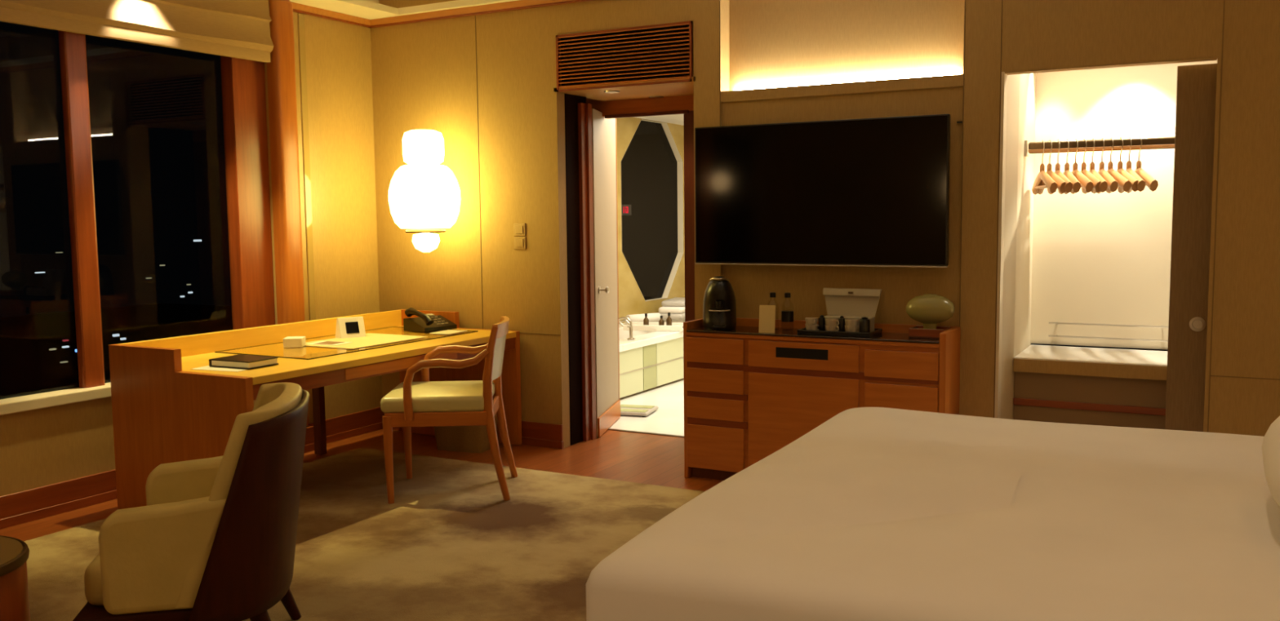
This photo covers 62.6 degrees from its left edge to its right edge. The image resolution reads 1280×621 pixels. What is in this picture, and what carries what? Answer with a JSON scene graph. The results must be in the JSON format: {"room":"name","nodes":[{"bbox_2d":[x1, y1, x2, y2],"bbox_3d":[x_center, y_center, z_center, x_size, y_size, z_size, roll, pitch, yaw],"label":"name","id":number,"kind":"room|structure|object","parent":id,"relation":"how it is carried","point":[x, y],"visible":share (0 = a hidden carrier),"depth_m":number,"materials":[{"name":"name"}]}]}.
{"room":"hotel room","nodes":[
{"label":"hotel room","id":0,"kind":"room"},
{"bbox_2d":[0,11,382,496],"bbox_3d":[-3.757,-0.364,3.601,0.200,3.000,8.163,2,6,29],"label":"wall","id":1,"kind":"structure","parent":0,"point":[45,446],"depth_m":6.63,"materials":[{"name":"beige paint"}]},
{"bbox_2d":[0,30,275,415],"bbox_3d":[-3.703,-0.438,3.575,0.135,2.090,6.180,2,6,29],"label":"window","id":2,"kind":"structure","parent":1,"relation":"in","point":[242,80],"depth_m":6.01,"materials":[{"name":"brown wood"}]},
{"bbox_2d":[0,0,273,62],"bbox_3d":[-3.603,-1.388,3.509,0.065,0.377,6.020,2,6,29],"label":"blind","id":3,"kind":"object","parent":2,"relation":"attached to","point":[236,28],"visible":1,"depth_m":5.54,"materials":[{"name":"fabric"}]},
{"bbox_2d":[0,407,384,529],"bbox_3d":[-3.609,1.060,3.657,0.102,0.150,7.963,2,6,29],"label":"baseboard","id":4,"kind":"structure","parent":1,"relation":"attached to","point":[42,502],"depth_m":5.24,"materials":[{"name":"red wood"}]},
{"bbox_2d":[266,0,309,425],"bbox_3d":[-2.126,-0.560,6.326,0.110,2.569,0.160,2,6,29],"label":"curtain","id":5,"kind":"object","parent":1,"relation":"attached to","point":[281,71],"depth_m":6.25,"materials":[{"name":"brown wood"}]},
{"bbox_2d":[297,13,315,320],"bbox_3d":[-2.054,-0.553,6.516,0.016,2.520,0.050,2,6,29],"label":"trim","id":6,"kind":"structure","parent":1,"relation":"attached to","point":[301,32],"depth_m":6.48,"materials":[{"name":"brown wood"}]},
{"bbox_2d":[0,379,723,541],"bbox_3d":[0.269,1.067,4.530,6.480,0.100,13.400,2,6,29],"label":"floor","id":7,"kind":"structure","parent":0,"point":[617,455],"depth_m":6.32,"materials":[{"name":"brown wood"}]},
{"bbox_2d":[23,448,705,620],"bbox_3d":[-0.893,1.254,1.987,5.840,0.006,7.210,2,6,29],"label":"rug","id":8,"kind":"object","parent":7,"relation":"on","point":[449,547],"visible":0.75,"depth_m":4.61,"materials":[{"name":"beige carpet"}]},
{"bbox_2d":[0,536,30,620],"bbox_3d":[-1.967,0.933,2.910,0.508,0.489,0.508,2,6,29],"label":"drum side table","id":9,"kind":"object","parent":8,"relation":"on","point":[14,553],"visible":1,"depth_m":2.92,"materials":[{"name":"red wood"}]},
{"bbox_2d":[72,382,309,620],"bbox_3d":[-1.407,0.701,3.428,0.652,0.860,0.732,-2,5,-13],"label":"armchair","id":10,"kind":"object","parent":8,"relation":"on","point":[214,539],"visible":1,"depth_m":3.12,"materials":[{"name":"beige fabric"}]},
{"bbox_2d":[84,553,103,606],"bbox_3d":[-1.466,0.794,3.422,0.505,0.135,0.524,-2,5,-13],"label":"seat cushion","id":11,"kind":"object","parent":10,"relation":"on","point":[92,576],"depth_m":3.12,"materials":[{"name":"beige fabric"}]},
{"bbox_2d":[108,309,521,509],"bbox_3d":[-1.672,0.501,5.859,0.974,0.816,2.110,2,6,29],"label":"writing desk","id":12,"kind":"object","parent":8,"relation":"on","point":[165,411],"visible":0.71,"depth_m":5.11,"materials":[{"name":"brown wood"}]},
{"bbox_2d":[191,365,246,372],"bbox_3d":[-1.961,0.272,5.040,0.280,0.001,0.220,1,6,22],"label":"paper sheet","id":13,"kind":"object","parent":12,"relation":"on","point":[206,368],"visible":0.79,"depth_m":4.97,"materials":[{"name":"white paper"}]},
{"bbox_2d":[208,354,278,369],"bbox_3d":[-1.914,0.248,5.086,0.260,0.037,0.190,2,6,26],"label":"book","id":14,"kind":"object","parent":13,"relation":"on","point":[239,361],"visible":1,"depth_m":5.03,"materials":[{"name":"black leather"}]},
{"bbox_2d":[214,326,478,359],"bbox_3d":[-1.634,0.175,6.053,0.685,0.006,1.390,2,6,29],"label":"sheet","id":15,"kind":"object","parent":12,"relation":"on","point":[276,349],"visible":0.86,"depth_m":5.70,"materials":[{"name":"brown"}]},
{"bbox_2d":[283,336,306,347],"bbox_3d":[-1.903,0.173,5.793,0.100,0.050,0.100,-1,5,-6],"label":"block","id":16,"kind":"object","parent":15,"relation":"on","point":[289,341],"visible":1,"depth_m":5.75,"materials":[{"name":"white paper"}]},
{"bbox_2d":[304,333,427,349],"bbox_3d":[-1.595,0.172,6.029,0.455,0.003,0.615,2,6,29],"label":"desk pad","id":17,"kind":"object","parent":15,"relation":"on","point":[371,339],"visible":0.82,"depth_m":6.03,"materials":[{"name":"yellow"}]},
{"bbox_2d":[306,341,352,346],"bbox_3d":[-1.738,0.183,5.887,0.200,0.004,0.150,1,5,20],"label":"booklet","id":18,"kind":"object","parent":17,"relation":"on","point":[321,343],"visible":1,"depth_m":5.87,"materials":[{"name":"white paper"}]},
{"bbox_2d":[335,316,365,338],"bbox_3d":[-1.709,0.100,6.207,0.150,0.118,0.100,-4,6,-35],"label":"desk clock","id":19,"kind":"object","parent":17,"relation":"on","point":[346,327],"visible":1,"depth_m":6.18,"materials":[{"name":"beige paint"}]},
{"bbox_2d":[403,307,457,332],"bbox_3d":[-1.314,0.049,6.592,0.235,0.142,0.260,3,7,38],"label":"desk telephone","id":20,"kind":"object","parent":15,"relation":"on","point":[429,322],"visible":1,"depth_m":6.53,"materials":[{"name":"black plastic"}]},
{"bbox_2d":[429,329,467,334],"bbox_3d":[-1.168,0.132,6.429,0.140,0.003,0.200,2,6,23],"label":"pad","id":21,"kind":"object","parent":15,"relation":"on","point":[447,331],"visible":1,"depth_m":6.41,"materials":[{"name":"white paper"}]},
{"bbox_2d":[380,315,517,504],"bbox_3d":[-0.979,0.497,5.469,0.632,0.889,0.597,-1,5,-2],"label":"armchair","id":22,"kind":"object","parent":8,"relation":"on","point":[425,403],"visible":1,"depth_m":5.22,"materials":[{"name":"brown wood"}]},
{"bbox_2d":[586,407,1279,620],"bbox_3d":[1.423,0.574,2.857,2.449,1.144,2.740,2,6,29],"label":"bed","id":23,"kind":"object","parent":8,"relation":"on","point":[871,513],"visible":0.97,"depth_m":2.55,"materials":[{"name":"white fabric"}]},
{"bbox_2d":[1262,416,1279,506],"bbox_3d":[1.831,0.377,2.386,0.720,0.278,0.720,2,6,29],"label":"pillow","id":24,"kind":"object","parent":23,"relation":"on","point":[1271,442],"visible":1,"depth_m":2.43,"materials":[{"name":"white fabric"}]},
{"bbox_2d":[433,413,497,453],"bbox_3d":[-1.077,0.719,6.492,0.370,0.270,0.229,2,6,23],"label":"waste bin","id":25,"kind":"object","parent":7,"relation":"on","point":[468,439],"visible":0.37,"depth_m":6.40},
{"bbox_2d":[620,404,657,417],"bbox_3d":[-0.051,0.725,7.625,0.300,0.034,0.300,1,5,17],"label":"bath mat","id":26,"kind":"object","parent":7,"relation":"on","point":[625,410],"visible":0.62,"depth_m":7.55,"materials":[{"name":"white fabric"}]},
{"bbox_2d":[607,428,684,437],"bbox_3d":[0.024,0.806,6.910,0.700,0.009,0.030,2,6,29],"label":"trim","id":27,"kind":"structure","parent":7,"relation":"on","point":[628,431],"depth_m":6.89,"materials":[{"name":"brown metal"}]},
{"bbox_2d":[618,318,684,399],"bbox_3d":[0.110,0.361,9.412,0.812,0.435,3.300,2,6,29],"label":"bathroom vanity","id":28,"kind":"object","parent":7,"relation":"on","point":[653,360],"visible":0.2,"depth_m":8.59,"materials":[{"name":"white stone"}]},
{"bbox_2d":[618,316,635,340],"bbox_3d":[-0.122,0.140,8.422,0.165,0.185,0.075,2,6,29],"label":"faucet","id":29,"kind":"object","parent":28,"relation":"on","point":[629,326],"visible":0.92,"depth_m":8.39,"materials":[{"name":"silver metal"}]},
{"bbox_2d":[625,312,660,324],"bbox_3d":[0.029,0.074,9.659,0.340,0.087,0.094,-4,6,-34],"label":"rolled towel","id":30,"kind":"object","parent":28,"relation":"on","point":[653,317],"visible":0.66,"depth_m":9.62,"materials":[{"name":"white fabric"}]},
{"bbox_2d":[618,319,683,331],"bbox_3d":[0.138,0.127,9.145,0.616,0.078,0.260,1,5,14],"label":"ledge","id":31,"kind":"object","parent":28,"relation":"on","point":[652,326],"visible":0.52,"depth_m":9.04,"materials":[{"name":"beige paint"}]},
{"bbox_2d":[643,313,648,324],"bbox_3d":[0.053,0.088,9.176,0.048,0.125,0.047,2,6,29],"label":"toiletry bottle","id":32,"kind":"object","parent":31,"relation":"on","point":[646,321],"visible":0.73,"depth_m":9.16,"materials":[{"name":"brown plastic"}]},
{"bbox_2d":[622,322,683,331],"bbox_3d":[0.138,0.141,9.147,0.520,0.050,0.260,1,5,14],"label":"tray","id":33,"kind":"object","parent":31,"relation":"on","point":[652,326],"depth_m":9.04,"materials":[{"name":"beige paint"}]},
{"bbox_2d":[658,315,664,325],"bbox_3d":[0.187,0.098,9.150,0.048,0.106,0.047,2,6,29],"label":"toiletry bottle","id":34,"kind":"object","parent":31,"relation":"on","point":[661,322],"visible":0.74,"depth_m":9.13,"materials":[{"name":"brown plastic"}]},
{"bbox_2d":[666,312,671,325],"bbox_3d":[0.252,0.086,9.102,0.048,0.138,0.047,2,6,29],"label":"toiletry bottle","id":35,"kind":"object","parent":31,"relation":"on","point":[668,321],"visible":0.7,"depth_m":9.09,"materials":[{"name":"brown plastic"}]},
{"bbox_2d":[658,297,684,319],"bbox_3d":[0.365,-0.022,10.265,0.260,0.170,0.600,1,5,17],"label":"folded towels","id":36,"kind":"object","parent":28,"relation":"on","point":[675,306],"visible":0.67,"depth_m":10.03,"materials":[{"name":"white fabric"}]},
{"bbox_2d":[683,317,960,480],"bbox_3d":[0.919,0.495,5.487,1.390,0.853,0.331,2,6,29],"label":"dresser","id":37,"kind":"object","parent":7,"relation":"on","point":[749,394],"visible":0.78,"depth_m":5.39,"materials":[{"name":"brown wood"}]},
{"bbox_2d":[702,275,736,330],"bbox_3d":[0.430,-0.043,5.688,0.180,0.280,0.280,0,5,5],"label":"coffee machine","id":38,"kind":"object","parent":37,"relation":"on","point":[719,305],"visible":1,"depth_m":5.62,"materials":[{"name":"black plastic"}]},
{"bbox_2d":[712,324,725,328],"bbox_3d":[0.423,0.085,5.597,0.070,0.016,0.075,0,5,5],"label":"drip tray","id":39,"kind":"object","parent":38,"relation":"on","point":[714,326],"depth_m":5.56,"materials":[{"name":"black plastic"}]},
{"bbox_2d":[758,305,775,333],"bbox_3d":[0.660,0.044,5.459,0.084,0.142,0.022,1,5,20],"label":"menu card","id":40,"kind":"object","parent":37,"relation":"on","point":[766,313],"visible":1,"depth_m":5.46,"materials":[{"name":"brown paper"}]},
{"bbox_2d":[769,292,775,297],"bbox_3d":[0.708,0.002,5.607,0.064,0.198,0.064,2,6,29],"label":"water bottle","id":41,"kind":"object","parent":37,"relation":"on","point":[772,295],"visible":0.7,"depth_m":5.59,"materials":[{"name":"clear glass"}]},
{"bbox_2d":[781,292,793,322],"bbox_3d":[0.783,0.004,5.578,0.065,0.198,0.065,2,6,29],"label":"water bottle","id":42,"kind":"object","parent":37,"relation":"on","point":[786,316],"visible":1,"depth_m":5.55,"materials":[{"name":"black glass"}]},
{"bbox_2d":[796,326,882,337],"bbox_3d":[1.023,0.107,5.388,0.380,0.022,0.220,2,6,29],"label":"tray","id":43,"kind":"object","parent":37,"relation":"on","point":[802,331],"visible":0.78,"depth_m":5.30,"materials":[{"name":"black plastic"}]},
{"bbox_2d":[804,323,818,330],"bbox_3d":[0.884,0.089,5.396,0.074,0.042,0.066,-1,5,-9],"label":"coffee cup","id":44,"kind":"object","parent":43,"relation":"on","point":[809,327],"visible":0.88,"depth_m":5.37,"materials":[{"name":"beige ceramic"}]},
{"bbox_2d":[804,317,817,325],"bbox_3d":[0.882,0.059,5.390,0.074,0.042,0.066,4,7,42],"label":"coffee cup","id":45,"kind":"object","parent":44,"relation":"on","point":[811,321],"visible":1,"depth_m":5.37,"materials":[{"name":"beige ceramic"}]},
{"bbox_2d":[818,315,825,331],"bbox_3d":[0.930,0.067,5.377,0.035,0.088,0.035,2,6,29],"label":"holder","id":46,"kind":"object","parent":43,"relation":"on","point":[821,319],"visible":0.81,"depth_m":5.36,"materials":[{"name":"black plastic"}]},
{"bbox_2d":[824,324,839,331],"bbox_3d":[0.972,0.093,5.341,0.066,0.042,0.074,-1,5,-1],"label":"coffee cup","id":47,"kind":"object","parent":43,"relation":"on","point":[828,328],"visible":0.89,"depth_m":5.32,"materials":[{"name":"beige ceramic"}]},
{"bbox_2d":[824,318,839,325],"bbox_3d":[0.972,0.063,5.338,0.066,0.042,0.074,-1,5,-1],"label":"coffee cup","id":48,"kind":"object","parent":47,"relation":"on","point":[831,322],"visible":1,"depth_m":5.32,"materials":[{"name":"beige ceramic"}]},
{"bbox_2d":[838,315,845,332],"bbox_3d":[1.022,0.071,5.327,0.035,0.088,0.035,2,6,29],"label":"holder","id":49,"kind":"object","parent":43,"relation":"on","point":[842,324],"visible":0.84,"depth_m":5.31,"materials":[{"name":"black plastic"}]},
{"bbox_2d":[844,324,858,332],"bbox_3d":[1.066,0.097,5.292,0.066,0.042,0.074,-3,6,-29],"label":"coffee cup","id":50,"kind":"object","parent":43,"relation":"on","point":[848,329],"visible":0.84,"depth_m":5.27,"materials":[{"name":"beige ceramic"}]},
{"bbox_2d":[844,319,858,326],"bbox_3d":[1.066,0.067,5.289,0.066,0.042,0.074,-3,6,-29],"label":"coffee cup","id":51,"kind":"object","parent":50,"relation":"on","point":[851,322],"visible":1,"depth_m":5.27,"materials":[{"name":"beige ceramic"}]},
{"bbox_2d":[822,288,882,332],"bbox_3d":[1.077,-0.002,5.417,0.310,0.215,0.112,2,6,29],"label":"box","id":52,"kind":"object","parent":43,"relation":"on","point":[851,304],"visible":0.73,"depth_m":5.44,"materials":[{"name":"beige"}]},
{"bbox_2d":[858,316,870,333],"bbox_3d":[1.126,0.075,5.271,0.055,0.088,0.055,2,6,29],"label":"holder","id":53,"kind":"object","parent":43,"relation":"on","point":[864,323],"visible":0.86,"depth_m":5.25,"materials":[{"name":"black plastic"}]},
{"bbox_2d":[908,325,951,339],"bbox_3d":[1.432,0.107,5.198,0.170,0.048,0.150,2,6,29],"label":"tray","id":54,"kind":"object","parent":37,"relation":"on","point":[917,331],"visible":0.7,"depth_m":5.14,"materials":[{"name":"red wood"}]},
{"bbox_2d":[906,293,955,328],"bbox_3d":[1.431,0.021,5.190,0.236,0.203,0.165,2,6,29],"label":"vase","id":55,"kind":"object","parent":54,"relation":"on","point":[929,309],"visible":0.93,"depth_m":5.13,"materials":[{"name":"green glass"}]},
{"bbox_2d":[288,0,516,19],"bbox_3d":[-1.014,-1.643,1.978,6.480,0.340,8.163,2,6,29],"label":"ceiling","id":56,"kind":"structure","parent":0,"point":[366,9],"depth_m":6.54,"materials":[{"name":"white paint"}]},
{"bbox_2d":[564,93,586,445],"bbox_3d":[0.028,-0.410,6.470,1.127,2.500,0.418,1,6,22],"label":"door frame","id":57,"kind":"structure","parent":0,"point":[571,101],"depth_m":6.52,"materials":[{"name":"black wood"}]},
{"bbox_2d":[577,102,596,441],"bbox_3d":[-0.332,-0.230,6.623,0.040,2.120,0.100,2,6,29],"label":"trim","id":58,"kind":"structure","parent":57,"relation":"attached to","point":[584,110],"depth_m":6.61,"materials":[{"name":"red wood"}]},
{"bbox_2d":[591,108,620,438],"bbox_3d":[-0.207,-0.255,7.012,0.111,2.091,0.724,0,5,10],"label":"door","id":59,"kind":"structure","parent":57,"relation":"in","point":[603,130],"depth_m":6.97,"materials":[{"name":"beige paint"}]},
{"bbox_2d":[604,90,619,93],"bbox_3d":[-0.168,-1.307,6.282,0.096,0.006,0.096,2,6,29],"label":"recessed light","id":60,"kind":"object","parent":57,"relation":"attached to","point":[605,91],"visible":1,"depth_m":6.28,"materials":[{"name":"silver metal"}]},
{"bbox_2d":[553,76,695,101],"bbox_3d":[0.042,-1.329,6.332,0.940,0.025,0.607,2,6,29],"label":"trim","id":61,"kind":"structure","parent":57,"relation":"attached to","point":[676,89],"depth_m":6.27,"materials":[{"name":"brown wood"}]},
{"bbox_2d":[648,95,663,97],"bbox_3d":[0.102,-1.337,6.588,0.096,0.006,0.096,2,6,29],"label":"recessed light","id":62,"kind":"object","parent":57,"relation":"attached to","point":[652,96],"visible":1,"depth_m":6.56,"materials":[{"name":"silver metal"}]},
{"bbox_2d":[616,117,684,324],"bbox_3d":[-0.254,-0.603,9.547,0.001,2.340,4.650,2,6,29],"label":"wall","id":63,"kind":"structure","parent":0,"point":[631,300],"depth_m":9.87,"materials":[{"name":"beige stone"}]},
{"bbox_2d":[620,119,683,301],"bbox_3d":[0.104,-0.969,10.249,0.074,1.735,1.280,2,6,29],"label":"mirror","id":64,"kind":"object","parent":63,"relation":"in","point":[651,167],"depth_m":10.35,"materials":[{"name":"black mirror"}]},
{"bbox_2d":[621,204,631,215],"bbox_3d":[-0.128,-0.944,9.858,0.015,0.100,0.190,2,6,29],"label":"digital clock","id":65,"kind":"object","parent":64,"relation":"attached to","point":[626,210],"visible":0.9,"depth_m":9.85,"materials":[{"name":"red plastic"}]},
{"bbox_2d":[633,114,684,124],"bbox_3d":[1.142,-1.774,8.786,3.500,0.100,4.650,2,6,29],"label":"ceiling","id":66,"kind":"structure","parent":0,"point":[674,118],"depth_m":9.99,"materials":[{"name":"beige paint"}]},
{"bbox_2d":[370,0,1279,448],"bbox_3d":[1.124,-0.629,5.984,6.480,3.000,0.917,2,6,29],"label":"wall","id":67,"kind":"structure","parent":0,"point":[424,73],"depth_m":5.62,"materials":[{"name":"paint"}]},
{"bbox_2d":[388,129,461,252],"bbox_3d":[-1.328,-0.739,6.525,0.440,0.753,0.465,2,6,29],"label":"wall sconce","id":68,"kind":"object","parent":67,"relation":"attached to","point":[424,193],"visible":1,"depth_m":6.37,"materials":[{"name":"white glass"}]},
{"bbox_2d":[291,0,591,27],"bbox_3d":[0.764,-1.750,5.136,6.180,0.047,0.723,2,6,29],"label":"trim","id":69,"kind":"structure","parent":67,"relation":"attached to","point":[518,4],"depth_m":6.53,"materials":[{"name":"brown wood"}]},
{"bbox_2d":[392,421,564,448],"bbox_3d":[0.981,0.833,5.665,6.130,0.148,0.022,2,6,29],"label":"baseboard","id":70,"kind":"structure","parent":67,"relation":"attached to","point":[533,433],"depth_m":6.52,"materials":[{"name":"red wood"}]},
{"bbox_2d":[513,223,525,235],"bbox_3d":[-0.743,-0.499,6.487,0.086,0.078,0.012,2,6,29],"label":"wall switch","id":71,"kind":"object","parent":67,"relation":"attached to","point":[519,228],"visible":1,"depth_m":6.48,"materials":[{"name":"beige plastic"}]},
{"bbox_2d":[514,236,525,249],"bbox_3d":[-0.742,-0.416,6.494,0.086,0.078,0.012,2,6,29],"label":"wall switch","id":72,"kind":"object","parent":67,"relation":"attached to","point":[519,242],"visible":1,"depth_m":6.49,"materials":[{"name":"beige plastic"}]},
{"bbox_2d":[555,20,693,93],"bbox_3d":[-0.092,-1.458,6.077,0.892,0.330,0.066,2,6,29],"label":"air vent","id":73,"kind":"object","parent":67,"relation":"in","point":[660,51],"visible":0.99,"depth_m":6.07,"materials":[{"name":"red wood"}]},
{"bbox_2d":[694,113,951,267],"bbox_3d":[0.925,-0.613,5.524,1.376,0.751,0.078,2,6,29],"label":"television","id":74,"kind":"object","parent":67,"relation":"attached to","point":[874,192],"visible":1,"depth_m":5.46,"materials":[{"name":"black plastic"}]},
{"bbox_2d":[720,74,963,102],"bbox_3d":[1.044,-1.153,5.525,1.306,0.068,0.125,2,6,29],"label":"ledge","id":75,"kind":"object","parent":67,"relation":"attached to","point":[954,80],"depth_m":5.44,"materials":[{"name":"wood"}]},
{"bbox_2d":[733,71,959,90],"bbox_3d":[1.063,-1.187,5.559,1.260,0.064,0.036,2,6,29],"label":"light strip","id":76,"kind":"object","parent":67,"relation":"attached to","point":[956,72],"visible":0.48,"depth_m":5.52,"materials":[{"name":"white plastic"}]},
{"bbox_2d":[475,0,1279,432],"bbox_3d":[0.950,-0.475,5.569,6.180,2.570,0.003,2,6,29],"label":"trim","id":77,"kind":"structure","parent":67,"relation":"attached to","point":[1210,375],"depth_m":5.15,"materials":[{"name":"brown wood"}]},
{"bbox_2d":[1024,136,1174,156],"bbox_3d":[2.784,-0.820,5.090,1.746,0.085,0.060,2,6,29],"label":"closet rod","id":78,"kind":"object","parent":67,"relation":"attached to","point":[1162,142],"visible":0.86,"depth_m":5.32,"materials":[{"name":"brown wood"}]},
{"bbox_2d":[1031,139,1057,195],"bbox_3d":[2.102,-0.747,5.474,0.046,0.281,0.454,0,5,9],"label":"hanger","id":79,"kind":"object","parent":78,"relation":"hanging from","point":[1051,184],"visible":0.99,"depth_m":5.43,"materials":[{"name":"brown wood"}]},
{"bbox_2d":[1037,139,1065,194],"bbox_3d":[2.132,-0.746,5.457,0.046,0.281,0.454,0,5,6],"label":"hanger","id":80,"kind":"object","parent":78,"relation":"hanging from","point":[1060,183],"visible":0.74,"depth_m":5.37,"materials":[{"name":"brown wood"}]},
{"bbox_2d":[1047,139,1072,194],"bbox_3d":[2.167,-0.744,5.438,0.046,0.281,0.454,0,5,10],"label":"hanger","id":81,"kind":"object","parent":78,"relation":"hanging from","point":[1068,186],"visible":0.65,"depth_m":5.33,"materials":[{"name":"brown wood"}]},
{"bbox_2d":[1057,138,1080,194],"bbox_3d":[2.207,-0.743,5.416,0.046,0.281,0.454,1,5,12],"label":"hanger","id":82,"kind":"object","parent":78,"relation":"hanging from","point":[1076,186],"visible":0.7,"depth_m":5.30,"materials":[{"name":"brown wood"}]},
{"bbox_2d":[1063,138,1093,194],"bbox_3d":[2.242,-0.741,5.398,0.046,0.281,0.454,0,5,7],"label":"hanger","id":83,"kind":"object","parent":78,"relation":"hanging from","point":[1085,182],"visible":0.7,"depth_m":5.27,"materials":[{"name":"brown wood"}]},
{"bbox_2d":[1070,137,1101,194],"bbox_3d":[2.277,-0.740,5.379,0.046,0.281,0.454,0,5,6],"label":"hanger","id":84,"kind":"object","parent":78,"relation":"hanging from","point":[1092,178],"visible":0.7,"depth_m":5.27,"materials":[{"name":"brown wood"}]},
{"bbox_2d":[1081,137,1107,194],"bbox_3d":[2.312,-0.739,5.359,0.046,0.281,0.454,0,5,11],"label":"hanger","id":85,"kind":"object","parent":78,"relation":"hanging from","point":[1103,186],"visible":0.62,"depth_m":5.25,"materials":[{"name":"brown wood"}]},
{"bbox_2d":[1091,137,1118,194],"bbox_3d":[2.352,-0.737,5.337,0.046,0.281,0.454,0,5,11],"label":"hanger","id":86,"kind":"object","parent":78,"relation":"hanging from","point":[1113,185],"visible":0.71,"depth_m":5.22,"materials":[{"name":"brown wood"}]},
{"bbox_2d":[1096,137,1130,193],"bbox_3d":[2.387,-0.736,5.319,0.045,0.281,0.454,0,5,6],"label":"hanger","id":87,"kind":"object","parent":78,"relation":"hanging from","point":[1122,182],"visible":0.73,"depth_m":5.19,"materials":[{"name":"brown wood"}]},
{"bbox_2d":[1106,137,1137,193],"bbox_3d":[2.427,-0.734,5.297,0.046,0.281,0.454,0,5,8],"label":"hanger","id":88,"kind":"object","parent":78,"relation":"hanging from","point":[1134,181],"visible":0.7,"depth_m":5.20,"materials":[{"name":"brown wood"}]},
{"bbox_2d":[1117,136,1145,193],"bbox_3d":[2.462,-0.733,5.278,0.046,0.281,0.454,1,5,12],"label":"hanger","id":89,"kind":"object","parent":78,"relation":"hanging from","point":[1140,185],"visible":0.64,"depth_m":5.18,"materials":[{"name":"brown wood"}]},
{"bbox_2d":[1126,136,1158,193],"bbox_3d":[2.501,-0.731,5.256,0.046,0.281,0.454,0,5,10],"label":"hanger","id":90,"kind":"object","parent":78,"relation":"hanging from","point":[1152,184],"visible":0.67,"depth_m":5.13,"materials":[{"name":"brown wood"}]},
{"bbox_2d":[1048,334,1168,342],"bbox_3d":[2.792,0.160,5.557,1.190,0.010,0.040,2,6,29],"label":"rail","id":91,"kind":"object","parent":67,"relation":"attached to","point":[1056,335],"visible":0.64,"depth_m":5.68,"materials":[{"name":"silver metal"}]},
{"bbox_2d":[1048,321,1168,328],"bbox_3d":[2.792,0.087,5.550,1.190,0.010,0.040,2,6,29],"label":"rail","id":92,"kind":"object","parent":67,"relation":"attached to","point":[1056,322],"visible":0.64,"depth_m":5.67,"materials":[{"name":"silver metal"}]},
{"bbox_2d":[1004,56,1217,75],"bbox_3d":[2.168,-1.135,4.886,0.897,0.006,0.079,2,6,29],"label":"trim","id":93,"kind":"structure","parent":67,"relation":"attached to","point":[1205,59],"depth_m":4.86,"materials":[{"name":"wood"}]},
{"bbox_2d":[1164,62,1217,431],"bbox_3d":[2.885,-0.076,4.701,0.926,2.070,0.035,2,6,29],"label":"door","id":94,"kind":"structure","parent":67,"relation":"in","point":[1196,89],"depth_m":4.86,"materials":[{"name":"brown wood"}]},
{"bbox_3d":[0.022,-0.492,6.816,3.500,2.600,0.080,2,6,29],"label":"wall","id":95,"kind":"structure","parent":0,"visible":0},
{"bbox_2d":[586,94,693,117],"bbox_3d":[0.017,-1.472,6.725,1.410,0.430,0.080,2,6,29],"label":"trim","id":96,"kind":"structure","parent":95,"relation":"attached to","point":[682,102],"depth_m":6.69,"materials":[{"name":"brown wood"}]},
{"bbox_2d":[604,110,694,321],"bbox_3d":[0.234,-0.222,6.720,0.980,2.075,0.090,2,6,29],"label":"trim","id":97,"kind":"structure","parent":95,"relation":"attached to","point":[688,116],"depth_m":6.61,"materials":[{"name":"red wood"}]},
{"bbox_3d":[2.774,0.977,5.235,1.940,0.100,0.917,2,6,29],"label":"floor","id":98,"kind":"structure","parent":0,"visible":0},
{"bbox_2d":[1013,343,1167,429],"bbox_3d":[2.819,0.579,5.263,1.734,0.686,0.595,2,6,29],"label":"bench","id":99,"kind":"object","parent":98,"relation":"on","point":[1063,384],"visible":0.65,"depth_m":5.28,"materials":[{"name":"beige wood"}]},
{"label":"outside","id":100,"kind":"structure","parent":0,"visible":0},
{"bbox_2d":[0,302,232,399],"bbox_3d":[-120.214,18.491,204.822,394.600,0.100,360.000,2,6,29],"label":"ground","id":101,"kind":"structure","parent":100,"point":[28,366],"depth_m":331.51,"materials":[{"name":"grey"}]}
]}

